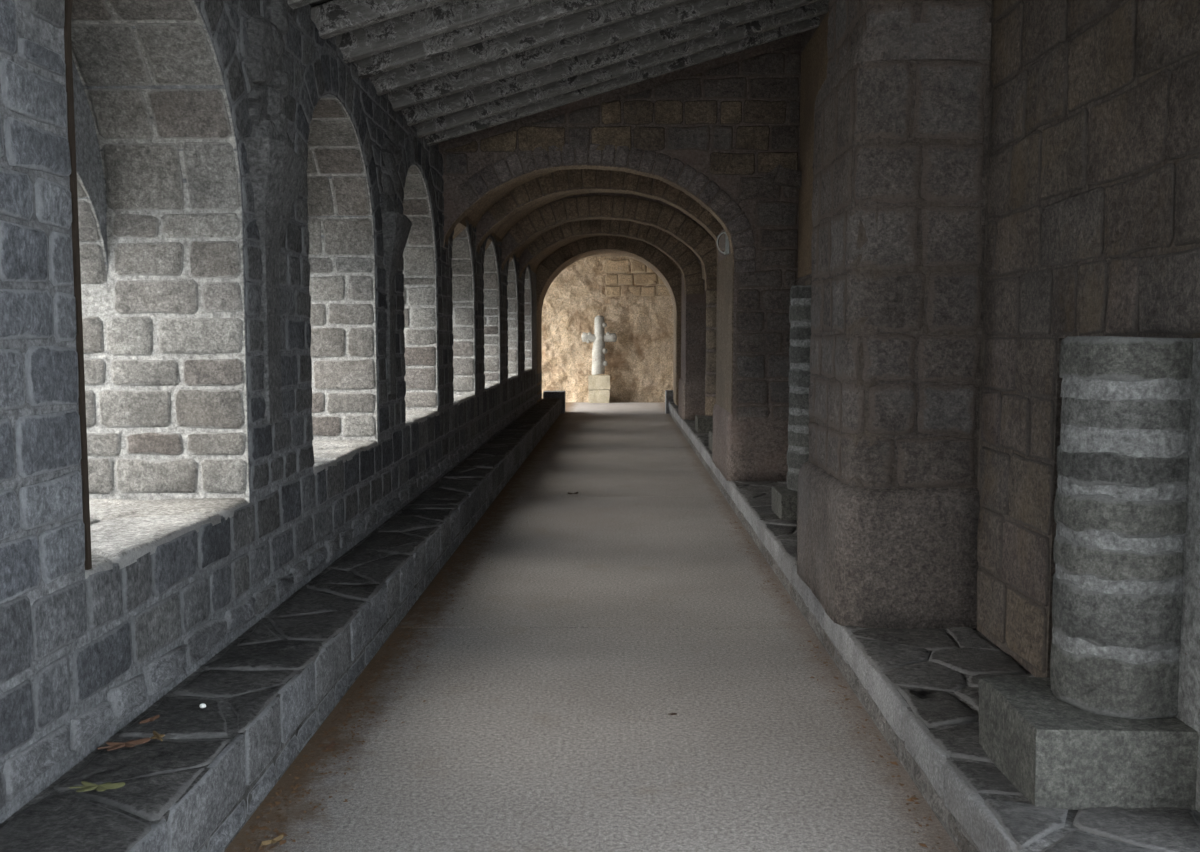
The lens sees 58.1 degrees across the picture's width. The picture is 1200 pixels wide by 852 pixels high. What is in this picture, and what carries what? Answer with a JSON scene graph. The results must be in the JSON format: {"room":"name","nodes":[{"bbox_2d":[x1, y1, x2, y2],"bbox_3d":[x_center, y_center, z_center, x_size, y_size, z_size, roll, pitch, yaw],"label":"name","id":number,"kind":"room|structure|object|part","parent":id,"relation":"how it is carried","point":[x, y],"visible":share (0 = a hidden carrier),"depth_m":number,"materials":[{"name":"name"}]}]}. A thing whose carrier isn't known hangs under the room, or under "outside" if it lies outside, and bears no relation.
{"room":"stone cloister walkway","nodes":[
{"label":"stone cloister walkway","id":0,"kind":"room"},
{"bbox_2d":[0,0,541,823],"bbox_3d":[-1.935,-0.806,10.204,1.011,3.450,25.400,0,5,1],"label":"wall","id":1,"kind":"structure","parent":0,"point":[151,517],"depth_m":4.74,"materials":[{"name":"grey stone"}]},
{"bbox_3d":[-2.256,0.406,4.020,0.571,0.051,0.606,0,5,1],"label":"sill","id":2,"kind":"part","parent":1,"relation":"part of","materials":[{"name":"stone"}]},
{"bbox_3d":[-1.934,0.440,3.602,0.714,0.051,0.503,0,5,1],"label":"sill","id":3,"kind":"part","parent":1,"relation":"part of","materials":[{"name":"stone"}]},
{"bbox_3d":[-1.781,0.408,4.006,0.427,0.050,0.923,0,5,1],"label":"sill","id":4,"kind":"part","parent":1,"relation":"part of","materials":[{"name":"stone"}]},
{"bbox_3d":[-1.924,0.363,4.563,0.734,0.049,0.538,0,5,1],"label":"sill","id":5,"kind":"part","parent":1,"relation":"part of","materials":[{"name":"stone"}]},
{"bbox_2d":[241,0,308,424],"bbox_3d":[-1.494,-1.009,5.040,0.189,1.993,0.623,0,5,1],"label":"pilaster","id":6,"kind":"object","parent":1,"relation":"attached to","point":[277,174],"visible":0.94,"depth_m":4.96,"materials":[{"name":"stone"}]},
{"bbox_3d":[-1.876,0.212,6.217,0.691,0.051,0.758,0,5,1],"label":"sill","id":7,"kind":"part","parent":1,"relation":"part of","materials":[{"name":"stone"}]},
{"bbox_3d":[-1.707,0.178,6.660,0.371,0.048,0.698,0,5,1],"label":"sill","id":8,"kind":"part","parent":1,"relation":"part of","materials":[{"name":"stone"}]},
{"bbox_3d":[-1.835,0.142,7.087,0.635,0.050,0.624,0,5,1],"label":"sill","id":9,"kind":"part","parent":1,"relation":"part of","materials":[{"name":"stone"}]},
{"bbox_2d":[300,4,438,150],"bbox_3d":[-2.047,-2.020,3.735,0.870,0.180,12.700,0,5,1],"label":"trim","id":10,"kind":"structure","parent":1,"relation":"attached to","point":[307,8],"depth_m":5.87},
{"bbox_2d":[287,0,320,8],"bbox_3d":[0.057,-2.636,5.303,3.539,1.190,0.093,0,5,1],"label":"rafter","id":11,"kind":"object","parent":10,"relation":"on","point":[293,4],"visible":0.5,"depth_m":5.37,"materials":[{"name":"grey wood"}]},
{"bbox_2d":[311,0,450,38],"bbox_3d":[0.062,-2.680,5.862,3.530,1.180,0.094,0,5,1],"label":"rafter","id":12,"kind":"object","parent":10,"relation":"on","point":[332,18],"visible":0.76,"depth_m":5.88,"materials":[{"name":"grey wood"}]},
{"bbox_2d":[336,0,549,63],"bbox_3d":[0.043,-2.714,6.381,3.474,1.163,0.093,0,5,1],"label":"rafter","id":13,"kind":"object","parent":10,"relation":"on","point":[373,39],"visible":0.75,"depth_m":6.39,"materials":[{"name":"grey wood"}]},
{"bbox_2d":[353,0,617,78],"bbox_3d":[0.049,-2.745,6.769,3.473,1.163,0.093,0,5,1],"label":"rafter","id":14,"kind":"object","parent":10,"relation":"on","point":[534,15],"visible":0.59,"depth_m":6.77,"materials":[{"name":"grey wood"}]},
{"bbox_2d":[370,0,688,95],"bbox_3d":[0.061,-2.787,7.248,3.480,1.165,0.092,0,5,1],"label":"rafter","id":15,"kind":"object","parent":10,"relation":"on","point":[548,32],"visible":0.62,"depth_m":7.24,"materials":[{"name":"grey wood"}]},
{"bbox_2d":[386,0,756,111],"bbox_3d":[0.103,-2.838,7.764,3.545,1.186,0.093,0,5,1],"label":"rafter","id":16,"kind":"object","parent":10,"relation":"on","point":[674,15],"visible":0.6,"depth_m":7.74,"materials":[{"name":"grey wood"}]},
{"bbox_2d":[401,0,820,125],"bbox_3d":[0.097,-2.877,8.303,3.515,1.177,0.092,0,5,1],"label":"rafter","id":17,"kind":"object","parent":10,"relation":"on","point":[752,11],"visible":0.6,"depth_m":8.27,"materials":[{"name":"grey wood"}]},
{"bbox_2d":[414,0,828,137],"bbox_3d":[0.116,-2.921,8.781,3.537,1.184,0.092,0,5,1],"label":"rafter","id":18,"kind":"object","parent":10,"relation":"on","point":[818,8],"visible":0.59,"depth_m":8.74,"materials":[{"name":"grey wood"}]},
{"bbox_2d":[424,16,819,145],"bbox_3d":[0.110,-2.932,9.172,3.494,1.146,0.093,0,5,1],"label":"rafter","id":19,"kind":"object","parent":10,"relation":"on","point":[805,25],"visible":0.58,"depth_m":9.13,"materials":[{"name":"grey wood"}]},
{"bbox_2d":[380,124,410,394],"bbox_3d":[-1.452,-1.195,7.708,0.181,1.930,0.498,0,5,1],"label":"pilaster","id":20,"kind":"object","parent":1,"relation":"attached to","point":[395,224],"visible":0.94,"depth_m":7.61,"materials":[{"name":"stone"}]},
{"bbox_3d":[-1.846,-0.021,8.600,0.714,0.049,0.510,0,5,1],"label":"sill","id":21,"kind":"part","parent":1,"relation":"part of","materials":[{"name":"stone"}]},
{"bbox_3d":[-1.641,-0.059,9.052,0.317,0.051,0.745,0,5,1],"label":"sill","id":22,"kind":"part","parent":1,"relation":"part of","materials":[{"name":"stone"}]},
{"bbox_3d":[-1.843,-0.101,9.567,0.748,0.051,0.585,0,5,1],"label":"sill","id":23,"kind":"part","parent":1,"relation":"part of","materials":[{"name":"stone"}]},
{"bbox_3d":[-1.566,-0.270,11.459,0.260,0.050,0.869,0,5,1],"label":"sill","id":24,"kind":"part","parent":1,"relation":"part of","materials":[{"name":"stone"}]},
{"bbox_2d":[309,0,787,142],"bbox_3d":[-0.345,-2.547,3.672,5.127,1.572,12.720,0,5,1],"label":"ceiling","id":25,"kind":"structure","parent":0,"point":[321,1],"depth_m":9.92,"materials":[{"name":"grey wood"}]},
{"bbox_2d":[453,170,717,279],"bbox_3d":[0.196,-2.823,15.872,3.730,1.650,11.300,0,5,1],"label":"vault","id":26,"kind":"object","parent":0,"point":[474,216],"visible":0.08,"depth_m":14.51,"materials":[{"name":"stone"}]},
{"bbox_2d":[224,402,959,851],"bbox_3d":[0.100,0.699,12.047,5.020,0.150,30.900,0,5,1],"label":"floor","id":27,"kind":"structure","parent":0,"point":[611,608],"depth_m":4.74,"materials":[{"name":"concrete"}]},
{"bbox_2d":[260,834,283,845],"bbox_3d":[-1.043,1.318,3.435,0.032,0.013,0.076,2,5,25],"label":"fallen leaf","id":28,"kind":"object","parent":27,"relation":"on","point":[280,837],"visible":1,"depth_m":3.43,"materials":[{"name":"beige plant"}]},
{"bbox_2d":[0,398,561,851],"bbox_3d":[-1.251,0.613,10.308,0.440,0.364,25.402,0,5,1],"label":"stone bench","id":29,"kind":"object","parent":27,"relation":"on","point":[267,693],"visible":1,"depth_m":4.01,"materials":[{"name":"stone"}]},
{"bbox_2d":[69,781,124,791],"bbox_3d":[-1.423,1.019,3.058,0.153,0.013,0.065,0,5,-5],"label":"fallen leaf","id":30,"kind":"object","parent":29,"relation":"on","point":[87,786],"visible":1,"depth_m":3.05,"materials":[{"name":"green plant"}]},
{"bbox_2d":[98,737,150,750],"bbox_3d":[-1.486,0.993,3.376,0.153,0.013,0.065,-2,5,-28],"label":"fallen leaf","id":31,"kind":"object","parent":29,"relation":"on","point":[131,743],"visible":1,"depth_m":3.37,"materials":[{"name":"brown plant"}]},
{"bbox_2d":[139,715,159,723],"bbox_3d":[-1.499,0.977,3.596,0.032,0.008,0.076,1,5,7],"label":"fallen leaf","id":32,"kind":"object","parent":29,"relation":"on","point":[156,716],"visible":1,"depth_m":3.59,"materials":[{"name":"brown plant"}]},
{"bbox_2d":[151,731,164,741],"bbox_3d":[-1.411,0.989,3.444,0.040,0.009,0.093,-1,5,-14],"label":"fallen leaf","id":33,"kind":"object","parent":29,"relation":"on","point":[157,735],"visible":1,"depth_m":3.44,"materials":[{"name":"plant"}]},
{"bbox_2d":[543,391,565,412],"bbox_3d":[-0.979,-0.516,23.208,0.450,0.460,0.495,0,5,1],"label":"stone block","id":34,"kind":"object","parent":27,"relation":"on","point":[546,394],"visible":0.57,"depth_m":22.95,"materials":[{"name":"stone"}]},
{"bbox_2d":[233,495,940,851],"bbox_3d":[0.026,1.071,6.505,2.282,0.006,9.009,0,5,1],"label":"leaf litter","id":35,"kind":"object","parent":27,"relation":"on","point":[255,827],"visible":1,"depth_m":4.54,"materials":[{"name":"brown plant"}]},
{"bbox_2d":[588,375,609,402],"bbox_3d":[-0.014,-0.918,26.825,0.543,0.691,0.447,0,5,1],"label":"pedestal","id":36,"kind":"object","parent":27,"relation":"on","point":[599,385],"visible":1,"depth_m":26.61,"materials":[{"name":"stone"}]},
{"bbox_2d":[581,315,616,375],"bbox_3d":[-0.023,-1.984,26.733,0.886,1.495,0.332,0,5,1],"label":"stone cross","id":37,"kind":"object","parent":36,"relation":"on","point":[599,338],"visible":1,"depth_m":26.62,"materials":[{"name":"white stone"}]},
{"bbox_3d":[-0.228,-2.193,26.720,0.475,0.246,0.241,0,5,1],"label":"arm","id":38,"kind":"part","parent":37,"relation":"part of","materials":[{"name":"stone"}]},
{"bbox_3d":[0.185,-2.178,26.711,0.469,0.220,0.217,0,5,1],"label":"arm","id":39,"kind":"part","parent":37,"relation":"part of","materials":[{"name":"stone"}]},
{"bbox_2d":[665,390,673,413],"bbox_3d":[1.574,-0.514,23.060,0.340,0.480,0.420,0,5,1],"label":"stone block","id":40,"kind":"object","parent":27,"relation":"on","point":[668,393],"visible":0.43,"depth_m":22.85,"materials":[{"name":"stone"}]},
{"bbox_2d":[669,403,1199,851],"bbox_3d":[1.576,0.491,12.255,0.636,0.291,21.200,0,5,1],"label":"stone ledge","id":41,"kind":"object","parent":27,"relation":"on","point":[920,688],"visible":0.66,"depth_m":3.95,"materials":[{"name":"stone"}]},
{"bbox_2d":[695,290,716,432],"bbox_3d":[1.684,-0.984,15.635,0.564,2.136,0.589,0,5,1],"label":"stone column","id":42,"kind":"structure","parent":41,"relation":"on","point":[703,423],"depth_m":15.49,"materials":[{"name":"grey stone"}]},
{"bbox_2d":[709,431,712,450],"bbox_3d":[1.617,-0.765,12.945,0.566,2.137,0.588,0,5,1],"label":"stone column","id":43,"kind":"structure","parent":41,"relation":"on","point":[710,432],"depth_m":13.07,"materials":[{"name":"grey stone"}]},
{"bbox_2d":[771,285,810,519],"bbox_3d":[1.602,-0.191,8.225,0.501,1.759,0.526,0,5,1],"label":"stone column","id":44,"kind":"structure","parent":41,"relation":"on","point":[784,500],"depth_m":8.12,"materials":[{"name":"grey stone"}]},
{"bbox_2d":[796,0,990,628],"bbox_3d":[1.464,-0.981,5.515,0.675,3.800,1.212,0,5,1],"label":"pillar","id":45,"kind":"structure","parent":41,"relation":"on","point":[888,510],"depth_m":5.03,"materials":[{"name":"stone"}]},
{"bbox_2d":[978,336,1197,810],"bbox_3d":[1.533,0.407,3.300,0.560,1.368,0.502,0,5,1],"label":"stone column","id":46,"kind":"structure","parent":41,"relation":"on","point":[1104,729],"depth_m":3.16,"materials":[{"name":"grey stone"}]},
{"bbox_2d":[475,169,723,254],"bbox_3d":[-0.224,-2.545,12.453,4.350,1.650,0.255,0,5,1],"label":"arch","id":47,"kind":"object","parent":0,"point":[560,182],"depth_m":12.32,"materials":[{"name":"stone"}]},
{"bbox_2d":[542,256,673,401],"bbox_3d":[-0.469,-2.778,27.320,6.500,4.500,0.754,0,5,1],"label":"wall","id":48,"kind":"structure","parent":0,"point":[634,303],"depth_m":27.01,"materials":[{"name":"stone"}]},
{"bbox_2d":[589,254,626,256],"bbox_3d":[-0.508,-4.202,24.979,6.500,0.280,4.550,0,5,1],"label":"ceiling","id":49,"kind":"structure","parent":0,"point":[599,255],"depth_m":26.53,"materials":[{"name":"paint"}]},
{"bbox_2d":[501,193,716,289],"bbox_3d":[-0.177,-2.745,15.100,4.350,1.680,0.265,0,5,1],"label":"wall","id":50,"kind":"structure","parent":0,"point":[663,216],"depth_m":14.96,"materials":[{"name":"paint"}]},
{"bbox_2d":[536,236,681,404],"bbox_3d":[-0.054,-2.311,22.207,4.350,3.700,1.265,0,5,1],"label":"wall","id":51,"kind":"structure","parent":0,"point":[669,272],"depth_m":21.53,"materials":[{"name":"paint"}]},
{"bbox_2d":[519,219,705,419],"bbox_3d":[-0.120,-1.998,18.462,4.350,3.715,1.370,0,5,1],"label":"wall","id":52,"kind":"structure","parent":0,"point":[693,292],"depth_m":17.76,"materials":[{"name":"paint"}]},
{"bbox_2d":[438,32,802,481],"bbox_3d":[-0.252,-1.618,10.891,4.350,4.188,1.841,0,5,1],"label":"wall","id":53,"kind":"structure","parent":0,"point":[723,132],"depth_m":10.03,"materials":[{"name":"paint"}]},
{"bbox_2d":[717,232,728,254],"bbox_3d":[1.200,-1.795,10.580,0.115,0.220,0.180,0,5,1],"label":"wall lamp","id":54,"kind":"object","parent":53,"relation":"attached to","point":[722,242],"visible":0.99,"depth_m":10.52,"materials":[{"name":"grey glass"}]},
{"bbox_3d":[1.193,-1.795,10.580,0.070,0.170,0.120,0,5,1],"label":"lamp glass","id":55,"kind":"part","parent":54,"relation":"part of","materials":[{"name":"white glass"}]},
{"bbox_3d":[1.240,-1.795,10.579,0.035,0.220,0.180,0,5,1],"label":"plate","id":56,"kind":"part","parent":54,"relation":"part of","materials":[{"name":"grey metal"}]},
{"bbox_2d":[798,0,1199,812],"bbox_3d":[2.192,-1.661,12.069,0.643,4.850,29.400,0,5,1],"label":"wall","id":57,"kind":"structure","parent":0,"point":[1092,207],"depth_m":4.12,"materials":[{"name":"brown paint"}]},
{"bbox_3d":[1.822,-2.237,7.994,0.022,2.040,4.040,0,5,1],"label":"plaster panel","id":58,"kind":"part","parent":57,"relation":"part of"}
]}

